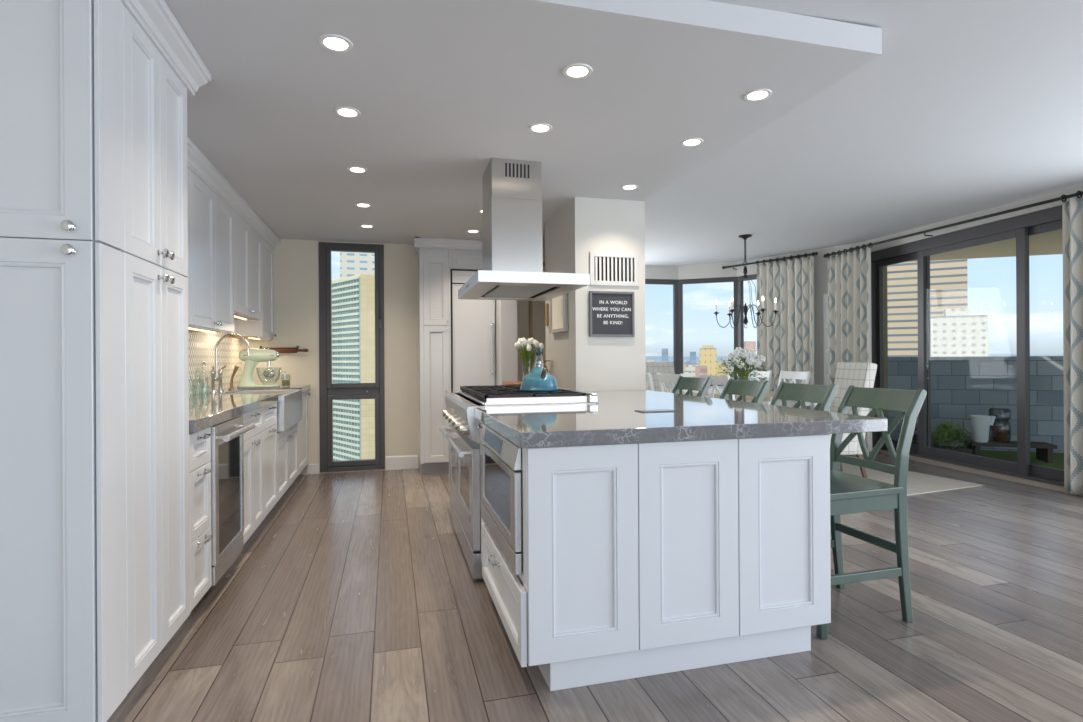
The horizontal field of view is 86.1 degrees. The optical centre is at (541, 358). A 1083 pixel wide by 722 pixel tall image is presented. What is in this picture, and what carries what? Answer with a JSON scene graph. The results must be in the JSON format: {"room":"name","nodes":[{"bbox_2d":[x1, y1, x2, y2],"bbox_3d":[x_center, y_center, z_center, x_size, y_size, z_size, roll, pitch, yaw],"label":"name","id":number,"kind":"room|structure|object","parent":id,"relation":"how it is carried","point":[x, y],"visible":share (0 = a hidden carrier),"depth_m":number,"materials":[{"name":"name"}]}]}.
{"room":"kitchen","nodes":[
{"label":"kitchen","id":0,"kind":"room"},
{"bbox_2d":[242,239,418,474],"bbox_3d":[-1.753,-0.020,6.198,2.850,2.400,0.160,0,0,-15],"label":"wall","id":1,"kind":"structure","parent":0,"point":[295,262],"depth_m":5.97,"materials":[{"name":"beige paint"}]},
{"bbox_2d":[187,137,279,248],"bbox_3d":[-2.360,-1.163,4.076,0.356,0.103,3.638,0,0,-15],"label":"crown molding","id":2,"kind":"structure","parent":1,"relation":"attached to","point":[197,162],"depth_m":4.03,"materials":[{"name":"white paint"}]},
{"bbox_2d":[319,242,384,471],"bbox_3d":[-1.980,-0.017,6.072,0.647,2.373,0.169,0,0,-15],"label":"window","id":3,"kind":"structure","parent":1,"relation":"in","point":[342,391],"depth_m":6.03,"materials":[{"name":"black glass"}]},
{"bbox_2d":[307,455,417,473],"bbox_3d":[-1.860,1.108,6.077,1.110,0.145,0.016,0,0,-15],"label":"baseboard","id":4,"kind":"structure","parent":1,"relation":"attached to","point":[406,461],"depth_m":6.16,"materials":[{"name":"paint"}]},
{"bbox_2d":[413,237,481,253],"bbox_3d":[-0.921,-1.174,6.115,0.830,0.098,0.405,0,0,-15],"label":"crown molding","id":5,"kind":"structure","parent":1,"relation":"attached to","point":[419,242],"depth_m":5.92,"materials":[{"name":"white paint"}]},
{"bbox_2d":[450,249,481,269],"bbox_3d":[-0.754,-1.036,6.192,0.470,0.219,0.359,0,0,-15],"label":"upper cabinet","id":6,"kind":"object","parent":1,"relation":"attached to","point":[459,259],"visible":0.64,"depth_m":6.01,"materials":[{"name":"white paint"}]},
{"bbox_3d":[-2.478,-0.109,5.884,0.016,0.045,0.097,0,0,-15],"label":"wall hook","id":7,"kind":"object","parent":1,"relation":"attached to","visible":0},
{"bbox_2d":[261,347,308,352],"bbox_3d":[-2.636,-0.083,5.838,0.544,0.057,0.058,0,0,-15],"label":"rolling pin","id":8,"kind":"object","parent":7,"relation":"hanging from","point":[280,350],"visible":0.59,"depth_m":5.83,"materials":[{"name":"brown wood"}]},
{"bbox_2d":[517,244,545,380],"bbox_3d":[0.036,-0.030,6.284,0.745,2.400,0.100,0,0,-15],"label":"wall","id":9,"kind":"structure","parent":0,"point":[538,307],"depth_m":6.20,"materials":[{"name":"grey paint"}]},
{"bbox_2d":[529,262,544,369],"bbox_3d":[0.143,0.069,6.242,0.560,2.200,0.035,0,0,-15],"label":"trim","id":10,"kind":"structure","parent":9,"relation":"attached to","point":[530,302],"depth_m":6.16,"materials":[{"name":"wood"}]},
{"bbox_2d":[107,452,1082,721],"bbox_3d":[1.477,1.222,3.228,7.480,0.120,11.700,0,0,-15],"label":"floor","id":11,"kind":"structure","parent":0,"point":[356,597],"depth_m":2.46,"materials":[{"name":"brown wood"}]},
{"bbox_2d":[0,0,97,721],"bbox_3d":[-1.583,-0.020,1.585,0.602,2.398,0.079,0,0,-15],"label":"pantry cabinet","id":12,"kind":"object","parent":11,"relation":"on","point":[48,502],"visible":1,"depth_m":1.65,"materials":[{"name":"white paint"}]},
{"bbox_2d":[93,0,211,721],"bbox_3d":[-1.646,-0.020,2.011,0.695,2.398,0.825,0,0,-15],"label":"pantry cabinet","id":13,"kind":"object","parent":11,"relation":"on","point":[146,65],"visible":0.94,"depth_m":1.97,"materials":[{"name":"white paint"}]},
{"bbox_2d":[189,427,211,612],"bbox_3d":[-1.787,0.746,2.495,0.653,0.868,0.304,0,0,-15],"label":"base cabinet","id":14,"kind":"object","parent":11,"relation":"on","point":[200,469],"visible":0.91,"depth_m":2.56,"materials":[{"name":"white paint"}]},
{"bbox_2d":[210,415,254,585],"bbox_3d":[-1.854,0.698,2.923,0.647,0.765,0.548,0,0,-15],"label":"wine cooler","id":15,"kind":"object","parent":11,"relation":"on","point":[227,438],"visible":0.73,"depth_m":2.92,"materials":[{"name":"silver metal"}]},
{"bbox_2d":[243,407,263,544],"bbox_3d":[-2.044,0.748,3.477,0.653,0.868,0.615,0,0,-15],"label":"base cabinet","id":16,"kind":"object","parent":11,"relation":"on","point":[254,438],"visible":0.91,"depth_m":3.56,"materials":[{"name":"white paint"}]},
{"bbox_2d":[253,402,276,532],"bbox_3d":[-2.182,0.748,4.002,0.653,0.868,0.470,0,0,-15],"label":"base cabinet","id":17,"kind":"object","parent":11,"relation":"on","point":[270,411],"visible":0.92,"depth_m":4.09,"materials":[{"name":"white paint"}]},
{"bbox_2d":[264,423,297,518],"bbox_3d":[-2.369,0.871,4.717,0.651,0.625,1.010,0,0,-15],"label":"base cabinet","id":18,"kind":"object","parent":11,"relation":"on","point":[287,441],"visible":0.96,"depth_m":4.72,"materials":[{"name":"white paint"}]},
{"bbox_2d":[290,390,310,485],"bbox_3d":[-2.585,0.751,5.538,0.651,0.868,0.686,0,0,-15],"label":"base cabinet","id":19,"kind":"object","parent":11,"relation":"on","point":[302,424],"visible":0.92,"depth_m":5.70,"materials":[{"name":"white paint"}]},
{"bbox_2d":[189,384,309,432],"bbox_3d":[-2.221,0.289,4.109,0.643,0.052,3.641,0,0,-15],"label":"countertop","id":20,"kind":"structure","parent":19,"relation":"on","point":[206,410],"depth_m":3.43,"materials":[{"name":"grey stone"}]},
{"bbox_2d":[209,334,249,392],"bbox_3d":[-2.511,0.032,4.748,0.269,0.465,0.567,0,0,-15],"label":"bridge faucet","id":21,"kind":"object","parent":20,"relation":"on","point":[216,375],"visible":0.99,"depth_m":4.64,"materials":[{"name":"silver metal"}]},
{"bbox_2d":[237,349,285,387],"bbox_3d":[-2.588,0.086,5.380,0.429,0.358,0.216,0,0,-15],"label":"stand mixer","id":22,"kind":"object","parent":20,"relation":"on","point":[256,355],"visible":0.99,"depth_m":5.32,"materials":[{"name":"green metal"}]},
{"bbox_2d":[256,367,281,384],"bbox_3d":[-2.534,0.162,5.394,0.216,0.160,0.216,0,0,-15],"label":"bowl","id":23,"kind":"object","parent":22,"relation":"on","point":[268,373],"depth_m":5.39,"materials":[{"name":"clear glass"}]},
{"bbox_2d":[226,389,301,431],"bbox_3d":[-2.276,0.414,4.742,0.475,0.273,0.930,0,0,-15],"label":"sink","id":24,"kind":"object","parent":20,"relation":"in","point":[289,409],"visible":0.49,"depth_m":4.71,"materials":[{"name":"white ceramic"}]},
{"bbox_2d":[418,248,450,473],"bbox_3d":[-1.122,0.016,6.080,0.310,2.320,0.386,0,0,-15],"label":"pantry cabinet","id":25,"kind":"object","parent":11,"relation":"on","point":[434,285],"visible":0.99,"depth_m":5.93,"materials":[{"name":"white paint"}]},
{"bbox_2d":[450,269,495,389],"bbox_3d":[-0.742,0.099,6.173,0.463,2.050,0.399,0,0,-15],"label":"refrigerator","id":26,"kind":"object","parent":11,"relation":"on","point":[473,351],"visible":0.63,"depth_m":6.02,"materials":[{"name":"white paint"}]},
{"bbox_2d":[495,300,517,384],"bbox_3d":[-0.403,-0.027,6.138,0.169,2.398,0.639,0,0,-15],"label":"end panel","id":27,"kind":"object","parent":11,"relation":"on","point":[505,310],"visible":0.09,"depth_m":5.83,"materials":[{"name":"white paint"}]},
{"bbox_2d":[502,381,521,384],"bbox_3d":[-0.133,0.688,5.081,0.385,0.965,0.400,0,0,-15],"label":"console","id":28,"kind":"object","parent":11,"relation":"on","point":[509,382],"visible":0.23,"depth_m":5.00,"materials":[{"name":"brown wood"}]},
{"bbox_2d":[514,337,543,379],"bbox_3d":[-0.105,0.010,5.031,0.258,0.391,0.231,0,0,-15],"label":"flower vase","id":29,"kind":"object","parent":28,"relation":"on","point":[526,357],"visible":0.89,"depth_m":5.00,"materials":[{"name":"clear glass"}]},
{"bbox_2d":[440,385,596,579],"bbox_3d":[-0.211,0.683,3.686,0.764,0.977,1.220,0,0,-15],"label":"gas range","id":30,"kind":"object","parent":11,"relation":"on","point":[463,437],"visible":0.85,"depth_m":3.21,"materials":[{"name":"silver metal"}]},
{"bbox_2d":[455,391,595,406],"bbox_3d":[-0.169,0.248,3.698,0.655,0.035,1.216,0,0,-15],"label":"cooktop","id":31,"kind":"object","parent":30,"relation":"in","point":[471,398],"depth_m":3.16,"materials":[{"name":"silver metal"}]},
{"bbox_2d":[520,348,558,391],"bbox_3d":[-0.014,0.066,3.470,0.236,0.256,0.236,0,0,18],"label":"tea kettle","id":32,"kind":"object","parent":30,"relation":"on","point":[538,380],"visible":1,"depth_m":3.39,"materials":[{"name":"teal metal"}]},
{"bbox_2d":[477,421,830,690],"bbox_3d":[0.236,0.735,3.231,1.293,0.868,2.263,0,0,-15],"label":"kitchen island","id":33,"kind":"object","parent":11,"relation":"on","point":[643,559],"visible":0.74,"depth_m":2.14,"materials":[{"name":"white paint"}]},
{"bbox_2d":[480,424,522,574],"bbox_3d":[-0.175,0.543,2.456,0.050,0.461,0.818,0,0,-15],"label":"microwave oven","id":34,"kind":"object","parent":33,"relation":"in","point":[501,460],"visible":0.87,"depth_m":2.28,"materials":[{"name":"silver metal"}]},
{"bbox_2d":[474,390,886,447],"bbox_3d":[0.374,0.274,3.256,1.520,0.052,2.286,0,0,-15],"label":"island countertop","id":35,"kind":"structure","parent":33,"relation":"on","point":[613,419],"depth_m":2.32,"materials":[{"name":"grey stone"}]},
{"bbox_2d":[634,409,678,412],"bbox_3d":[0.539,0.245,2.721,0.180,0.006,0.098,0,0,-15],"label":"outlet","id":36,"kind":"object","parent":35,"relation":"attached to","point":[654,410],"visible":0.97,"depth_m":2.71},
{"bbox_2d":[672,376,712,396],"bbox_3d":[0.929,0.653,4.412,0.626,1.026,0.496,0,0,-18],"label":"counter stool","id":37,"kind":"object","parent":11,"relation":"on","point":[702,385],"visible":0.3,"depth_m":4.49,"materials":[{"name":"green paint"}]},
{"bbox_2d":[720,378,770,403],"bbox_3d":[1.100,0.652,3.757,0.626,1.026,0.496,0,0,-15],"label":"counter stool","id":38,"kind":"object","parent":11,"relation":"on","point":[758,390],"visible":0.22,"depth_m":3.82,"materials":[{"name":"green paint"}]},
{"bbox_2d":[770,381,838,411],"bbox_3d":[1.244,0.651,3.207,0.626,1.026,0.496,0,0,-17],"label":"counter stool","id":39,"kind":"object","parent":11,"relation":"on","point":[824,395],"visible":0.18,"depth_m":3.27,"materials":[{"name":"green paint"}]},
{"bbox_2d":[823,294,828,384],"bbox_3d":[3.918,0.138,7.707,0.059,2.020,0.340,0,0,-37],"label":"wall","id":40,"kind":"structure","parent":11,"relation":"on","point":[825,296],"depth_m":7.81,"materials":[{"name":"paint"}]},
{"bbox_2d":[816,385,926,639],"bbox_3d":[1.376,0.650,2.704,0.626,1.026,0.496,0,0,-15],"label":"counter stool","id":41,"kind":"object","parent":11,"relation":"on","point":[849,493],"visible":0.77,"depth_m":2.57,"materials":[{"name":"green paint"}]},
{"bbox_2d":[841,463,982,495],"bbox_3d":[2.165,1.152,6.282,2.600,0.010,3.300,0,0,-22],"label":"rug","id":42,"kind":"object","parent":11,"relation":"on","point":[917,483],"visible":0.2,"depth_m":5.38,"materials":[{"name":"fabric"}]},
{"bbox_2d":[646,373,654,390],"bbox_3d":[1.386,0.657,7.030,0.585,0.992,0.486,0,0,-28],"label":"dining chair","id":43,"kind":"object","parent":42,"relation":"on","point":[648,375],"visible":0.03,"depth_m":6.75,"materials":[{"name":"white paint"}]},
{"bbox_2d":[646,362,675,390],"bbox_3d":[1.756,0.596,7.978,0.559,1.105,0.631,0,0,-28],"label":"upholstered chair","id":44,"kind":"object","parent":42,"relation":"on","point":[653,368],"visible":0.05,"depth_m":8.14,"materials":[{"name":"fabric"}]},
{"bbox_2d":[657,373,686,393],"bbox_3d":[1.649,0.655,6.541,0.585,0.992,0.486,0,0,-28],"label":"dining chair","id":45,"kind":"object","parent":42,"relation":"on","point":[669,378],"visible":0.19,"depth_m":6.45,"materials":[{"name":"white paint"}]},
{"bbox_2d":[698,374,735,400],"bbox_3d":[1.958,0.654,5.950,0.585,0.992,0.486,0,0,-28],"label":"dining chair","id":46,"kind":"object","parent":42,"relation":"on","point":[717,380],"visible":0.16,"depth_m":5.79,"materials":[{"name":"white paint"}]},
{"bbox_2d":[659,388,817,409],"bbox_3d":[2.316,0.770,6.880,0.900,0.751,1.750,0,0,-28],"label":"dining table","id":47,"kind":"object","parent":42,"relation":"on","point":[768,398],"visible":0.09,"depth_m":6.32,"materials":[{"name":"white wood"}]},
{"bbox_2d":[716,347,768,380],"bbox_3d":[2.322,0.128,6.689,0.616,0.533,0.569,0,0,2],"label":"flower bouquet","id":48,"kind":"object","parent":47,"relation":"on","point":[743,358],"visible":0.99,"depth_m":6.60,"materials":[{"name":"white plant"}]},
{"bbox_2d":[745,370,771,390],"bbox_3d":[2.661,0.650,7.580,0.585,0.992,0.486,0,0,-28],"label":"dining chair","id":49,"kind":"object","parent":42,"relation":"on","point":[763,373],"visible":0.12,"depth_m":7.62,"materials":[{"name":"fabric"}]},
{"bbox_2d":[777,371,809,407],"bbox_3d":[2.919,0.648,7.069,0.585,0.992,0.486,0,0,-28],"label":"dining chair","id":50,"kind":"object","parent":42,"relation":"on","point":[804,376],"visible":0.21,"depth_m":7.19,"materials":[{"name":"white paint"}]},
{"bbox_2d":[830,362,876,477],"bbox_3d":[2.813,0.590,5.664,0.631,1.105,0.559,0,0,-1],"label":"upholstered chair","id":51,"kind":"object","parent":42,"relation":"on","point":[858,374],"visible":0.27,"depth_m":5.48,"materials":[{"name":"fabric"}]},
{"bbox_2d":[545,197,645,390],"bbox_3d":[0.427,-0.032,4.909,0.575,2.400,0.880,0,0,-15],"label":"wall column","id":52,"kind":"structure","parent":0,"point":[579,361],"depth_m":4.50,"materials":[{"name":"grey paint"}]},
{"bbox_2d":[545,303,548,325],"bbox_3d":[0.049,-0.390,5.169,0.020,0.200,0.045,0,0,-15],"label":"wall plaque","id":53,"kind":"object","parent":52,"relation":"attached to","point":[547,304],"visible":1,"depth_m":5.15,"materials":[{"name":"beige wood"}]},
{"bbox_2d":[549,293,567,333],"bbox_3d":[0.139,-0.393,4.797,0.034,0.355,0.430,0,0,-15],"label":"picture frame","id":54,"kind":"object","parent":52,"relation":"attached to","point":[558,306],"visible":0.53,"depth_m":4.76,"materials":[{"name":"silver metal"}]},
{"bbox_2d":[554,299,561,321],"bbox_3d":[0.137,-0.393,4.797,0.003,0.175,0.230,0,0,-15],"label":"print","id":55,"kind":"object","parent":54,"relation":"attached to","point":[557,302],"depth_m":4.80},
{"bbox_2d":[589,291,634,336],"bbox_3d":[0.544,-0.343,4.473,0.367,0.350,0.022,0,0,-15],"label":"letter board","id":56,"kind":"object","parent":52,"relation":"attached to","point":[611,313],"visible":1,"depth_m":4.47,"materials":[{"name":"grey wood"}]},
{"bbox_2d":[590,252,638,285],"bbox_3d":[0.564,-0.691,4.483,0.400,0.255,0.014,0,0,-15],"label":"vent grille","id":57,"kind":"object","parent":52,"relation":"attached to","point":[606,268],"visible":0.99,"depth_m":4.48,"materials":[{"name":"metal"}]},
{"bbox_2d":[165,0,1082,264],"bbox_3d":[1.499,-1.435,3.264,7.630,0.423,11.750,0,0,-15],"label":"ceiling","id":58,"kind":"structure","parent":0,"point":[441,89],"depth_m":3.00,"materials":[{"name":"paint"}]},
{"bbox_2d":[318,34,352,52],"bbox_3d":[-0.799,-1.222,2.253,0.128,0.006,0.128,0,0,-15],"label":"recessed light","id":59,"kind":"object","parent":58,"relation":"in","point":[332,42],"visible":1,"depth_m":2.25,"materials":[{"name":"paint"}]},
{"bbox_2d":[334,107,360,117],"bbox_3d":[-0.964,-1.222,2.882,0.128,0.006,0.128,0,0,-15],"label":"recessed light","id":60,"kind":"object","parent":58,"relation":"in","point":[347,112],"visible":1,"depth_m":2.88,"materials":[{"name":"beige"}]},
{"bbox_2d":[347,166,367,172],"bbox_3d":[-1.192,-1.220,3.752,0.128,0.006,0.128,0,0,-15],"label":"recessed light","id":61,"kind":"object","parent":58,"relation":"in","point":[355,169],"visible":1,"depth_m":3.74,"materials":[{"name":"beige"}]},
{"bbox_2d":[458,158,589,300],"bbox_3d":[-0.159,-0.824,3.692,0.643,0.809,0.960,0,0,-15],"label":"range hood","id":62,"kind":"object","parent":58,"relation":"attached to","point":[512,256],"visible":1,"depth_m":3.58,"materials":[{"name":"silver metal"}]},
{"bbox_2d":[529,123,551,132],"bbox_3d":[-0.005,-1.227,3.091,0.128,0.006,0.128,0,0,-15],"label":"recessed light","id":63,"kind":"object","parent":58,"relation":"in","point":[537,127],"visible":1,"depth_m":3.08,"materials":[{"name":"beige"}]},
{"bbox_2d":[563,63,591,78],"bbox_3d":[0.154,-1.228,2.482,0.128,0.006,0.128,0,0,-15],"label":"recessed light","id":64,"kind":"object","parent":58,"relation":"in","point":[578,70],"visible":1,"depth_m":2.48,"materials":[{"name":"beige"}]},
{"bbox_2d":[621,184,638,189],"bbox_3d":[0.633,-1.231,4.168,0.128,0.006,0.128,0,0,-15],"label":"recessed light","id":65,"kind":"object","parent":58,"relation":"in","point":[628,186],"visible":1,"depth_m":4.16,"materials":[{"name":"beige"}]},
{"bbox_2d":[681,138,703,146],"bbox_3d":[0.858,-1.232,3.307,0.128,0.006,0.128,0,0,-15],"label":"recessed light","id":66,"kind":"object","parent":58,"relation":"in","point":[689,142],"visible":1,"depth_m":3.30,"materials":[{"name":"beige"}]},
{"bbox_2d":[714,234,778,327],"bbox_3d":[2.402,-0.904,6.833,0.644,1.091,0.730,0,0,-15],"label":"chandelier","id":67,"kind":"object","parent":58,"relation":"hanging from","point":[745,308],"visible":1,"depth_m":6.82,"materials":[{"name":"black metal"}]},
{"bbox_2d":[743,88,771,101],"bbox_3d":[1.013,-1.233,2.717,0.128,0.006,0.128,0,0,-15],"label":"recessed light","id":68,"kind":"object","parent":58,"relation":"in","point":[757,94],"visible":1,"depth_m":2.71,"materials":[{"name":"beige"}]},
{"bbox_2d":[645,243,859,279],"bbox_3d":[2.084,-1.382,8.742,4.773,0.240,1.344,0,0,15],"label":"wall","id":69,"kind":"structure","parent":0,"point":[709,270],"depth_m":9.04,"materials":[{"name":"grey paint"}]},
{"bbox_2d":[722,252,817,269],"bbox_3d":[3.297,-1.402,8.435,0.124,0.071,1.512,0,0,-37],"label":"curtain rod","id":70,"kind":"object","parent":69,"relation":"attached to","point":[815,253],"visible":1,"depth_m":8.38,"materials":[{"name":"black metal"}]},
{"bbox_2d":[756,252,814,408],"bbox_3d":[3.432,-0.157,8.195,0.098,2.574,0.865,0,0,-37],"label":"curtain","id":71,"kind":"object","parent":70,"relation":"hanging from","point":[788,344],"visible":0.7,"depth_m":8.19,"materials":[{"name":"fabric"}]},
{"bbox_2d":[823,191,1082,257],"bbox_3d":[4.258,-1.358,5.898,0.124,0.071,3.823,0,0,-14],"label":"curtain rod","id":72,"kind":"object","parent":69,"relation":"attached to","point":[1079,193],"visible":0.94,"depth_m":5.79,"materials":[{"name":"black metal"}]},
{"bbox_2d":[826,242,872,451],"bbox_3d":[3.878,-0.132,7.325,0.109,2.520,0.730,0,0,-15],"label":"curtain","id":73,"kind":"object","parent":72,"relation":"hanging from","point":[849,273],"visible":0.66,"depth_m":7.28,"materials":[{"name":"fabric"}]},
{"bbox_2d":[1061,190,1082,494],"bbox_3d":[4.533,-0.134,4.603,0.116,2.532,0.717,0,0,-14],"label":"curtain","id":74,"kind":"object","parent":72,"relation":"hanging from","point":[1072,210],"visible":1,"depth_m":4.84,"materials":[{"name":"fabric"}]},
{"bbox_2d":[814,264,827,384],"bbox_3d":[3.919,-0.412,7.887,0.160,1.720,0.877,0,0,-37],"label":"wall","id":75,"kind":"structure","parent":0,"point":[821,271],"depth_m":7.92,"materials":[{"name":"grey paint"}]},
{"bbox_2d":[860,185,1082,251],"bbox_3d":[4.470,-0.185,5.869,0.140,2.660,3.313,0,0,-10],"label":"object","id":76,"kind":"structure","parent":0,"point":[1072,190],"depth_m":5.88,"materials":[{"name":"grey paint"}]},
{"bbox_2d":[871,205,1063,486],"bbox_3d":[4.453,-0.100,6.071,0.120,2.490,2.709,0,0,-10],"label":"door","id":77,"kind":"structure","parent":76,"relation":"in","point":[1021,227],"depth_m":5.94,"materials":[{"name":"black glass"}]},
{"bbox_2d":[872,448,1082,495],"bbox_3d":[4.369,1.134,5.851,0.125,0.022,3.109,0,0,-10],"label":"trim","id":78,"kind":"structure","parent":76,"relation":"attached to","point":[938,463],"depth_m":5.69,"materials":[{"name":"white wood"}]},
{"bbox_2d":[888,356,1063,452],"bbox_3d":[7.672,0.619,6.772,7.437,1.315,0.180,0,0,18],"label":"wall","id":79,"kind":"structure","parent":0,"point":[961,387],"depth_m":7.34,"materials":[{"name":"brick"}]},
{"bbox_2d":[882,266,887,427],"bbox_3d":[4.346,-0.155,7.747,0.100,2.800,0.495,0,0,-29],"label":"trim","id":80,"kind":"structure","parent":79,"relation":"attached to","point":[884,268],"depth_m":7.53,"materials":[{"name":"metal"}]},
{"bbox_2d":[907,229,1062,261],"bbox_3d":[8.924,-1.706,5.338,8.010,0.250,11.800,0,0,-15],"label":"ceiling","id":81,"kind":"structure","parent":0,"point":[1049,243],"depth_m":8.33,"materials":[{"name":"paint"}]},
{"bbox_2d":[980,450,1063,469],"bbox_3d":[8.206,1.208,4.215,6.400,0.130,10.000,0,0,-15],"label":"floor","id":82,"kind":"structure","parent":0,"point":[1058,458],"depth_m":6.80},
{"bbox_2d":[898,419,917,443],"bbox_3d":[4.409,0.923,6.944,0.263,0.484,0.288,0,0,-15],"label":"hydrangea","id":83,"kind":"object","parent":82,"relation":"on","point":[915,434],"visible":0.2,"depth_m":6.87,"materials":[{"name":"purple plant"}]},
{"bbox_2d":[931,445,972,453],"bbox_3d":[4.707,1.093,6.679,0.360,0.140,0.240,0,0,18],"label":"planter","id":84,"kind":"object","parent":82,"relation":"on","point":[961,449],"depth_m":6.59,"materials":[{"name":"grey wood"}]},
{"bbox_2d":[931,421,973,453],"bbox_3d":[4.698,0.938,6.683,0.464,0.450,0.356,0,0,-3],"label":"potted shrub","id":85,"kind":"object","parent":82,"relation":"on","point":[943,431],"visible":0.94,"depth_m":6.65,"materials":[{"name":"green plant"}]},
{"bbox_2d":[963,439,1056,462],"bbox_3d":[5.355,1.060,6.653,0.800,0.200,0.280,0,0,18],"label":"bench","id":86,"kind":"object","parent":82,"relation":"on","point":[1044,451],"visible":0.78,"depth_m":6.56,"materials":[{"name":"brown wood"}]},
{"bbox_2d":[962,415,995,442],"bbox_3d":[5.059,0.808,6.700,0.279,0.307,0.202,0,0,-15],"label":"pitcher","id":87,"kind":"object","parent":86,"relation":"on","point":[980,424],"visible":1,"depth_m":6.65,"materials":[{"name":"white ceramic"}]},
{"bbox_2d":[989,408,1010,441],"bbox_3d":[5.314,0.770,6.725,0.204,0.380,0.202,0,0,-15],"label":"lantern","id":88,"kind":"object","parent":86,"relation":"on","point":[1000,431],"visible":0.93,"depth_m":6.65,"materials":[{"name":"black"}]},
{"bbox_3d":[1.959,0.809,8.193,4.133,0.700,2.460,0,0,-15],"label":"wall","id":89,"kind":"structure","parent":0,"visible":0},
{"bbox_2d":[645,279,678,373],"bbox_3d":[0.959,-0.408,9.047,2.542,1.695,0.070,0,0,-12],"label":"window","id":90,"kind":"structure","parent":89,"relation":"in","point":[674,283],"depth_m":9.27,"materials":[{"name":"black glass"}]},
{"bbox_2d":[678,277,737,385],"bbox_3d":[2.624,-0.417,9.142,0.915,1.695,0.100,0,0,20],"label":"window","id":91,"kind":"structure","parent":89,"relation":"in","point":[723,279],"depth_m":9.22,"materials":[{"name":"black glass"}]},
{"bbox_2d":[738,274,756,378],"bbox_3d":[3.351,-0.422,8.616,0.070,1.695,0.970,0,0,-37],"label":"window","id":92,"kind":"structure","parent":89,"relation":"in","point":[751,277],"depth_m":8.95,"materials":[{"name":"black metal"}]},
{"bbox_3d":[-1.868,-0.069,1.248,0.120,2.500,9.560,0,0,-15],"label":"wall","id":93,"kind":"structure","parent":0,"visible":0},
{"bbox_2d":[188,332,241,394],"bbox_3d":[-2.530,-0.056,4.030,0.008,0.640,3.640,0,0,-15],"label":"backsplash","id":94,"kind":"structure","parent":93,"relation":"attached to","point":[201,345],"depth_m":4.76,"materials":[{"name":"tile"}]},
{"bbox_2d":[187,167,190,324],"bbox_3d":[-2.052,-0.665,2.849,0.324,0.947,1.108,0,0,-15],"label":"upper cabinet","id":95,"kind":"object","parent":94,"relation":"attached to","point":[188,169],"visible":0.02,"depth_m":3.39,"materials":[{"name":"white paint"}]},
{"bbox_2d":[188,170,233,332],"bbox_3d":[-2.318,-0.663,3.865,0.324,0.947,0.988,0,0,-15],"label":"upper cabinet","id":96,"kind":"object","parent":94,"relation":"attached to","point":[211,218],"visible":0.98,"depth_m":3.83,"materials":[{"name":"white paint"}]},
{"bbox_2d":[234,212,261,319],"bbox_3d":[-2.568,-0.742,4.817,0.324,0.787,0.978,0,0,-15],"label":"upper cabinet","id":97,"kind":"object","parent":94,"relation":"attached to","point":[247,243],"visible":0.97,"depth_m":4.79,"materials":[{"name":"white paint"}]},
{"bbox_2d":[227,238,276,339],"bbox_3d":[-2.763,-0.661,5.560,0.324,0.947,0.554,0,0,-15],"label":"upper cabinet","id":98,"kind":"object","parent":94,"relation":"attached to","point":[264,328],"visible":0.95,"depth_m":5.50,"materials":[{"name":"white paint"}]},
{"label":"outside","id":99,"kind":"structure","parent":0,"visible":0},
{"bbox_3d":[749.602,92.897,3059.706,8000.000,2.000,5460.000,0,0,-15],"label":"city","id":100,"kind":"object","parent":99,"visible":0},
{"bbox_2d":[332,274,379,460],"bbox_3d":[-97.370,26.225,359.257,134.983,141.000,109.239,0,0,-15],"label":"apartment tower","id":101,"kind":"structure","parent":100,"relation":"on","point":[353,297],"depth_m":307.65,"materials":[{"name":"beige concrete"}]},
{"bbox_2d":[340,252,374,278],"bbox_3d":[-124.419,-13.371,455.000,60.000,220.500,40.000,0,0,-15],"label":"apartment tower","id":102,"kind":"structure","parent":100,"relation":"on","point":[351,263],"depth_m":431.01,"materials":[{"name":"concrete"}]},
{"bbox_2d":[662,348,667,361],"bbox_3d":[89.684,44.190,420.000,5.503,102.938,5.189,0,0,-15],"label":"apartment tower","id":103,"kind":"structure","parent":100,"relation":"on","point":[664,351],"depth_m":418.25,"materials":[{"name":"glass"}]},
{"bbox_2d":[686,364,696,376],"bbox_3d":[70.584,49.081,271.765,6.516,93.375,6.144,0,0,-15],"label":"building","id":104,"kind":"structure","parent":100,"relation":"on","point":[689,367],"depth_m":269.72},
{"bbox_2d":[695,366,706,376],"bbox_3d":[67.574,49.457,244.348,6.174,92.657,5.822,0,0,-15],"label":"building","id":105,"kind":"structure","parent":100,"relation":"on","point":[702,370],"depth_m":242.54,"materials":[{"name":"brick"}]},
{"bbox_2d":[700,345,716,374],"bbox_3d":[86.375,44.421,300.000,10.482,102.514,9.883,0,0,-15],"label":"apartment tower","id":106,"kind":"structure","parent":100,"relation":"on","point":[708,358],"depth_m":296.73,"materials":[{"name":"concrete"}]},
{"bbox_2d":[744,341,755,378],"bbox_3d":[121.883,42.700,340.000,8.910,105.552,8.401,0,0,-15],"label":"apartment tower","id":107,"kind":"structure","parent":100,"relation":"on","point":[751,345],"depth_m":337.15,"materials":[{"name":"brick"}]},
{"bbox_2d":[887,259,967,356],"bbox_3d":[189.726,-4.777,290.000,36.352,199.730,34.837,0,0,-15],"label":"apartment tower","id":108,"kind":"structure","parent":100,"relation":"on","point":[948,278],"depth_m":285.37,"materials":[{"name":"concrete"}]},
{"bbox_2d":[930,308,988,356],"bbox_3d":[154.243,38.488,215.000,18.762,113.606,18.151,0,0,-15],"label":"apartment block","id":109,"kind":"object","parent":100,"relation":"on","point":[957,333],"visible":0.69,"depth_m":211.34,"materials":[{"name":"concrete"}]},
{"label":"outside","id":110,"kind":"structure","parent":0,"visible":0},
{"bbox_2d":[646,354,1062,361],"bbox_3d":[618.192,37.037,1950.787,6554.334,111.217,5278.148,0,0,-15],"label":"hills","id":111,"kind":"structure","parent":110,"point":[657,358],"depth_m":3669.18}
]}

